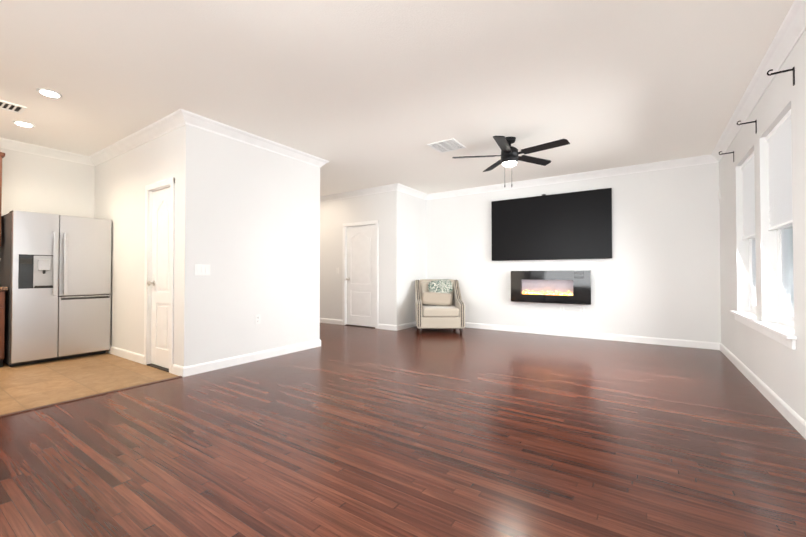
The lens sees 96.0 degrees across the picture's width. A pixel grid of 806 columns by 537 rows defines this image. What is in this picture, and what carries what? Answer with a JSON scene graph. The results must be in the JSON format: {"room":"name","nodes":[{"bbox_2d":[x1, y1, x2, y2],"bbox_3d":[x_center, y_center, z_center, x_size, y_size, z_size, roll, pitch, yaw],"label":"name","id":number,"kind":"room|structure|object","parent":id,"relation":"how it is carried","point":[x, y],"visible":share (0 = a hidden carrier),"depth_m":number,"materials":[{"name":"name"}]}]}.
{"room":"kitchen and living room","nodes":[
{"label":"kitchen and living room","id":0,"kind":"room"},
{"bbox_2d":[0,148,94,217],"bbox_3d":[-5.489,-0.245,3.824,0.140,2.720,3.770,-1,-1,34],"label":"wall","id":1,"kind":"structure","parent":0,"point":[37,183],"depth_m":4.82,"materials":[{"name":"paint"}]},
{"bbox_2d":[0,152,3,245],"bbox_3d":[-4.983,-0.814,4.153,0.336,1.103,0.481,-1,-1,34],"label":"upper cabinet","id":2,"kind":"object","parent":1,"relation":"attached to","point":[1,153],"depth_m":4.25,"materials":[{"name":"brown wood"}]},
{"bbox_2d":[0,137,95,165],"bbox_3d":[-5.397,-1.553,3.767,0.095,0.104,3.510,-1,-1,34],"label":"crown molding","id":3,"kind":"structure","parent":1,"relation":"attached to","point":[9,144],"depth_m":4.76,"materials":[{"name":"paint"}]},
{"bbox_2d":[0,352,177,414],"bbox_3d":[-5.700,1.164,3.741,5.680,0.100,3.830,-1,-1,34],"label":"floor","id":4,"kind":"structure","parent":0,"point":[25,387],"depth_m":3.67,"materials":[{"name":"beige tile"}]},
{"bbox_2d":[0,292,4,366],"bbox_3d":[-4.871,0.682,4.057,0.605,0.872,0.481,-1,-1,34],"label":"base cabinet","id":5,"kind":"object","parent":4,"relation":"on","point":[2,308],"depth_m":4.07,"materials":[{"name":"brown wood"}]},
{"bbox_2d":[0,286,7,291],"bbox_3d":[-5.453,0.213,3.171,0.634,0.038,2.636,-1,-1,34],"label":"countertop","id":6,"kind":"structure","parent":5,"relation":"on","point":[2,289],"depth_m":4.07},
{"bbox_2d":[0,210,111,366],"bbox_3d":[-4.388,0.238,4.613,0.762,1.775,0.910,-1,-1,34],"label":"fridge","id":7,"kind":"object","parent":4,"relation":"on","point":[55,274],"visible":0.98,"depth_m":4.35,"materials":[{"name":"silver metal"}]},
{"bbox_2d":[94,128,178,364],"bbox_3d":[-3.378,-0.234,4.592,2.510,2.720,0.140,-1,-1,34],"label":"wall","id":8,"kind":"structure","parent":0,"point":[123,180],"depth_m":4.50,"materials":[{"name":"paint"}]},
{"bbox_2d":[106,346,143,363],"bbox_3d":[-3.734,1.077,4.719,1.695,0.100,0.016,-1,-1,34],"label":"baseboard","id":9,"kind":"structure","parent":8,"relation":"attached to","point":[126,354],"depth_m":4.51,"materials":[{"name":"paint"}]},
{"bbox_2d":[88,109,187,165],"bbox_3d":[-3.296,-1.544,4.413,2.625,0.104,0.095,-1,-1,34],"label":"crown molding","id":10,"kind":"structure","parent":8,"relation":"attached to","point":[178,118],"depth_m":4.25,"materials":[{"name":"paint"}]},
{"bbox_2d":[147,187,169,368],"bbox_3d":[-2.726,0.102,4.079,0.536,2.004,0.110,-1,-1,34],"label":"pantry door","id":11,"kind":"structure","parent":8,"relation":"in","point":[160,282],"depth_m":4.12,"materials":[{"name":"paint"}]},
{"bbox_2d":[144,177,174,372],"bbox_3d":[-2.698,0.073,4.120,0.686,2.093,0.159,-1,-1,34],"label":"door frame","id":12,"kind":"structure","parent":8,"relation":"attached to","point":[150,189],"depth_m":4.21,"materials":[{"name":"paint"}]},
{"bbox_2d":[177,124,319,366],"bbox_3d":[-1.796,-0.235,4.572,0.140,2.720,1.870,-1,-1,34],"label":"wall","id":13,"kind":"structure","parent":0,"point":[249,225],"depth_m":4.30,"materials":[{"name":"paint"}]},
{"bbox_2d":[195,264,209,275],"bbox_3d":[-2.154,0.016,3.900,0.008,0.118,0.165,-1,-1,34],"label":"light switch","id":14,"kind":"object","parent":13,"relation":"attached to","point":[200,269],"visible":1,"depth_m":3.89,"materials":[{"name":"white plastic"}]},
{"bbox_2d":[178,339,320,376],"bbox_3d":[-1.738,1.074,4.500,0.016,0.100,1.876,-1,-1,34],"label":"baseboard","id":15,"kind":"structure","parent":13,"relation":"attached to","point":[237,360],"depth_m":4.27,"materials":[{"name":"paint"}]},
{"bbox_2d":[184,111,327,167],"bbox_3d":[-1.700,-1.543,4.520,0.095,0.104,1.860,-1,-1,34],"label":"crown molding","id":16,"kind":"structure","parent":13,"relation":"attached to","point":[195,120],"depth_m":4.33,"materials":[{"name":"paint"}]},
{"bbox_2d":[255,314,259,323],"bbox_3d":[-1.781,0.624,4.448,0.008,0.116,0.072,-1,-1,34],"label":"outlet","id":17,"kind":"object","parent":13,"relation":"attached to","point":[257,319],"visible":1,"depth_m":4.44,"materials":[{"name":"white plastic"}]},
{"bbox_2d":[320,191,390,324],"bbox_3d":[-2.463,-0.182,8.422,5.460,2.720,0.140,-1,-1,34],"label":"wall","id":18,"kind":"structure","parent":0,"point":[335,215],"depth_m":7.53,"materials":[{"name":"paint"}]},
{"bbox_2d":[320,318,341,324],"bbox_3d":[-3.016,1.132,8.681,4.235,0.100,0.016,-1,-1,34],"label":"baseboard","id":19,"kind":"structure","parent":18,"relation":"attached to","point":[324,320],"depth_m":7.66,"materials":[{"name":"paint"}]},
{"bbox_2d":[342,220,377,328],"bbox_3d":[-0.825,0.116,7.307,0.926,2.093,0.159,-1,-1,34],"label":"door frame","id":20,"kind":"structure","parent":18,"relation":"attached to","point":[344,288],"depth_m":7.42,"materials":[{"name":"paint"}]},
{"bbox_2d":[320,183,399,201],"bbox_3d":[-2.431,-1.491,8.276,5.695,0.104,0.095,-1,-1,34],"label":"crown molding","id":21,"kind":"structure","parent":18,"relation":"attached to","point":[392,187],"depth_m":7.18,"materials":[{"name":"paint"}]},
{"bbox_2d":[346,225,374,326],"bbox_3d":[-0.852,0.146,7.265,0.776,2.004,0.110,-1,-1,34],"label":"hall door","id":22,"kind":"structure","parent":18,"relation":"in","point":[360,278],"depth_m":7.28,"materials":[{"name":"paint"}]},
{"bbox_2d":[378,324,397,329],"bbox_3d":[-0.305,1.107,6.862,0.395,0.100,0.016,-1,-1,34],"label":"baseboard","id":23,"kind":"structure","parent":18,"relation":"attached to","point":[380,326],"depth_m":6.86,"materials":[{"name":"paint"}]},
{"bbox_2d":[0,0,793,195],"bbox_3d":[-2.218,-1.647,4.447,10.720,0.100,8.820,-1,-1,34],"label":"ceiling","id":24,"kind":"structure","parent":0,"point":[360,94],"depth_m":3.05,"materials":[{"name":"white paint"}]},
{"bbox_2d":[0,100,26,113],"bbox_3d":[-3.934,-1.602,3.539,0.240,0.012,0.330,-1,-1,34],"label":"ceiling vent","id":25,"kind":"object","parent":24,"relation":"in","point":[12,107],"visible":0.98,"depth_m":3.60,"materials":[{"name":"white plastic"}]},
{"bbox_2d":[12,120,34,126],"bbox_3d":[-4.194,-1.596,4.014,0.176,0.011,0.176,-1,-1,34],"label":"recessed light","id":26,"kind":"object","parent":24,"relation":"in","point":[23,123],"visible":0.96,"depth_m":3.99,"materials":[{"name":"white plastic"}]},
{"bbox_2d":[36,88,62,97],"bbox_3d":[-3.244,-1.605,3.329,0.176,0.011,0.176,-1,-1,34],"label":"recessed light","id":27,"kind":"object","parent":24,"relation":"in","point":[49,93],"visible":0.96,"depth_m":3.32,"materials":[{"name":"white plastic"}]},
{"bbox_2d":[427,138,465,152],"bbox_3d":[0.565,-1.586,4.699,0.370,0.012,0.370,-1,-1,34],"label":"ceiling vent","id":28,"kind":"object","parent":24,"relation":"in","point":[452,144],"visible":0.98,"depth_m":4.68,"materials":[{"name":"white plastic"}]},
{"bbox_2d":[453,136,569,186],"bbox_3d":[1.321,-1.288,4.423,1.333,0.613,1.336,-1,-1,34],"label":"ceiling fan","id":29,"kind":"object","parent":24,"relation":"hanging from","point":[510,157],"visible":1,"depth_m":4.38,"materials":[{"name":"black plastic"}]},
{"bbox_2d":[0,323,805,536],"bbox_3d":[-2.218,1.173,4.409,10.720,0.100,8.820,-1,-1,34],"label":"floor","id":30,"kind":"structure","parent":0,"point":[347,431],"depth_m":2.20,"materials":[{"name":"brown wood"}]},
{"bbox_2d":[0,376,181,417],"bbox_3d":[-3.286,1.090,2.242,0.050,0.006,3.630,-1,-1,34],"label":"trim","id":31,"kind":"structure","parent":30,"relation":"on","point":[53,404],"depth_m":3.08,"materials":[{"name":"brown wood"}]},
{"bbox_2d":[415,279,464,333],"bbox_3d":[0.660,0.677,6.748,0.842,0.956,0.918,0,-1,0],"label":"armchair","id":32,"kind":"object","parent":30,"relation":"on","point":[439,304],"visible":1,"depth_m":6.66,"materials":[{"name":"fabric"}]},
{"bbox_2d":[390,190,425,324],"bbox_3d":[0.129,-0.198,7.260,0.140,2.720,1.100,-1,-1,34],"label":"wall","id":33,"kind":"structure","parent":0,"point":[408,240],"depth_m":7.03,"materials":[{"name":"paint"}]},
{"bbox_2d":[394,322,416,329],"bbox_3d":[0.184,1.111,7.184,0.016,0.100,1.096,-1,-1,34],"label":"baseboard","id":34,"kind":"structure","parent":33,"relation":"attached to","point":[407,325],"depth_m":6.97,"materials":[{"name":"paint"}]},
{"bbox_2d":[400,184,427,199],"bbox_3d":[0.196,-1.506,7.167,0.095,0.104,0.990,-1,-1,34],"label":"crown molding","id":35,"kind":"structure","parent":33,"relation":"attached to","point":[405,189],"depth_m":7.19,"materials":[{"name":"paint"}]},
{"bbox_2d":[426,162,720,342],"bbox_3d":[0.168,-0.188,7.981,10.320,2.720,0.140,-1,-1,34],"label":"wall","id":36,"kind":"structure","parent":0,"point":[657,275],"depth_m":5.67,"materials":[{"name":"paint"}]},
{"bbox_2d":[511,271,590,304],"bbox_3d":[2.514,0.313,6.231,1.290,0.550,0.133,-1,-1,34],"label":"fireplace","id":37,"kind":"object","parent":36,"relation":"attached to","point":[567,287],"visible":1,"depth_m":6.17,"materials":[{"name":"black glass"}]},
{"bbox_2d":[491,188,611,260],"bbox_3d":[2.494,-0.720,6.287,1.960,1.137,0.087,-1,-1,34],"label":"wall-mounted tv","id":38,"kind":"object","parent":36,"relation":"attached to","point":[574,225],"visible":1,"depth_m":6.18,"materials":[{"name":"black plastic"}]},
{"bbox_2d":[428,155,707,199],"bbox_3d":[2.377,-1.517,6.375,4.600,0.104,0.095,-1,-1,34],"label":"crown molding","id":39,"kind":"structure","parent":36,"relation":"attached to","point":[697,160],"depth_m":5.98,"materials":[{"name":"paint"}]},
{"bbox_2d":[580,307,584,313],"bbox_3d":[2.966,0.690,6.001,0.072,0.116,0.008,-1,-1,34],"label":"outlet","id":40,"kind":"object","parent":36,"relation":"attached to","point":[582,310],"visible":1,"depth_m":6.00,"materials":[{"name":"white plastic"}]},
{"bbox_2d":[465,322,717,349],"bbox_3d":[2.436,1.100,6.347,4.690,0.100,0.016,-1,-1,34],"label":"baseboard","id":41,"kind":"structure","parent":36,"relation":"attached to","point":[614,337],"depth_m":5.82,"materials":[{"name":"paint"}]},
{"bbox_2d":[719,30,805,420],"bbox_3d":[2.206,-0.276,1.580,0.200,2.720,8.620,-1,-1,34],"label":"wall","id":42,"kind":"structure","parent":0,"point":[778,368],"depth_m":3.22,"materials":[{"name":"paint"}]},
{"bbox_2d":[719,151,733,161],"bbox_3d":[3.777,-1.306,4.237,0.135,0.143,0.020,-1,-1,34],"label":"curtain bracket","id":43,"kind":"object","parent":42,"relation":"attached to","point":[727,153],"visible":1,"depth_m":4.22,"materials":[{"name":"black metal"}]},
{"bbox_2d":[737,120,756,133],"bbox_3d":[3.203,-1.318,3.382,0.135,0.143,0.020,-1,-1,34],"label":"curtain bracket","id":44,"kind":"object","parent":42,"relation":"attached to","point":[755,121],"visible":0.98,"depth_m":3.35,"materials":[{"name":"black metal"}]},
{"bbox_2d":[741,151,755,313],"bbox_3d":[3.641,-0.344,3.707,0.135,1.643,0.848,-1,-1,34],"label":"window unit","id":45,"kind":"structure","parent":42,"relation":"in","point":[748,181],"depth_m":3.94,"materials":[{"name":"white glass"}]},
{"bbox_2d":[708,0,805,163],"bbox_3d":[2.028,-1.583,1.597,0.095,0.104,8.420,-1,-1,34],"label":"crown molding","id":46,"kind":"structure","parent":42,"relation":"attached to","point":[791,30],"depth_m":2.87,"materials":[{"name":"paint"}]},
{"bbox_2d":[718,343,805,438],"bbox_3d":[2.060,1.034,1.539,0.016,0.100,8.420,-1,-1,34],"label":"baseboard","id":47,"kind":"structure","parent":42,"relation":"attached to","point":[794,419],"depth_m":3.00,"materials":[{"name":"paint"}]},
{"bbox_2d":[730,310,796,349],"bbox_3d":[3.280,0.522,3.305,0.160,0.101,2.040,-1,-1,34],"label":"window sill","id":48,"kind":"structure","parent":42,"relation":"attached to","point":[781,333],"depth_m":2.97,"materials":[{"name":"paint"}]},
{"bbox_2d":[766,109,793,327],"bbox_3d":[3.056,-0.356,2.835,0.135,1.643,0.848,-1,-1,34],"label":"window unit","id":49,"kind":"structure","parent":42,"relation":"in","point":[778,138],"depth_m":3.03,"materials":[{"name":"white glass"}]},
{"bbox_2d":[767,67,794,85],"bbox_3d":[2.629,-1.329,2.527,0.135,0.143,0.020,-1,-1,34],"label":"curtain bracket","id":50,"kind":"object","parent":42,"relation":"attached to","point":[783,71],"visible":1,"depth_m":2.51,"materials":[{"name":"black metal"}]}
]}

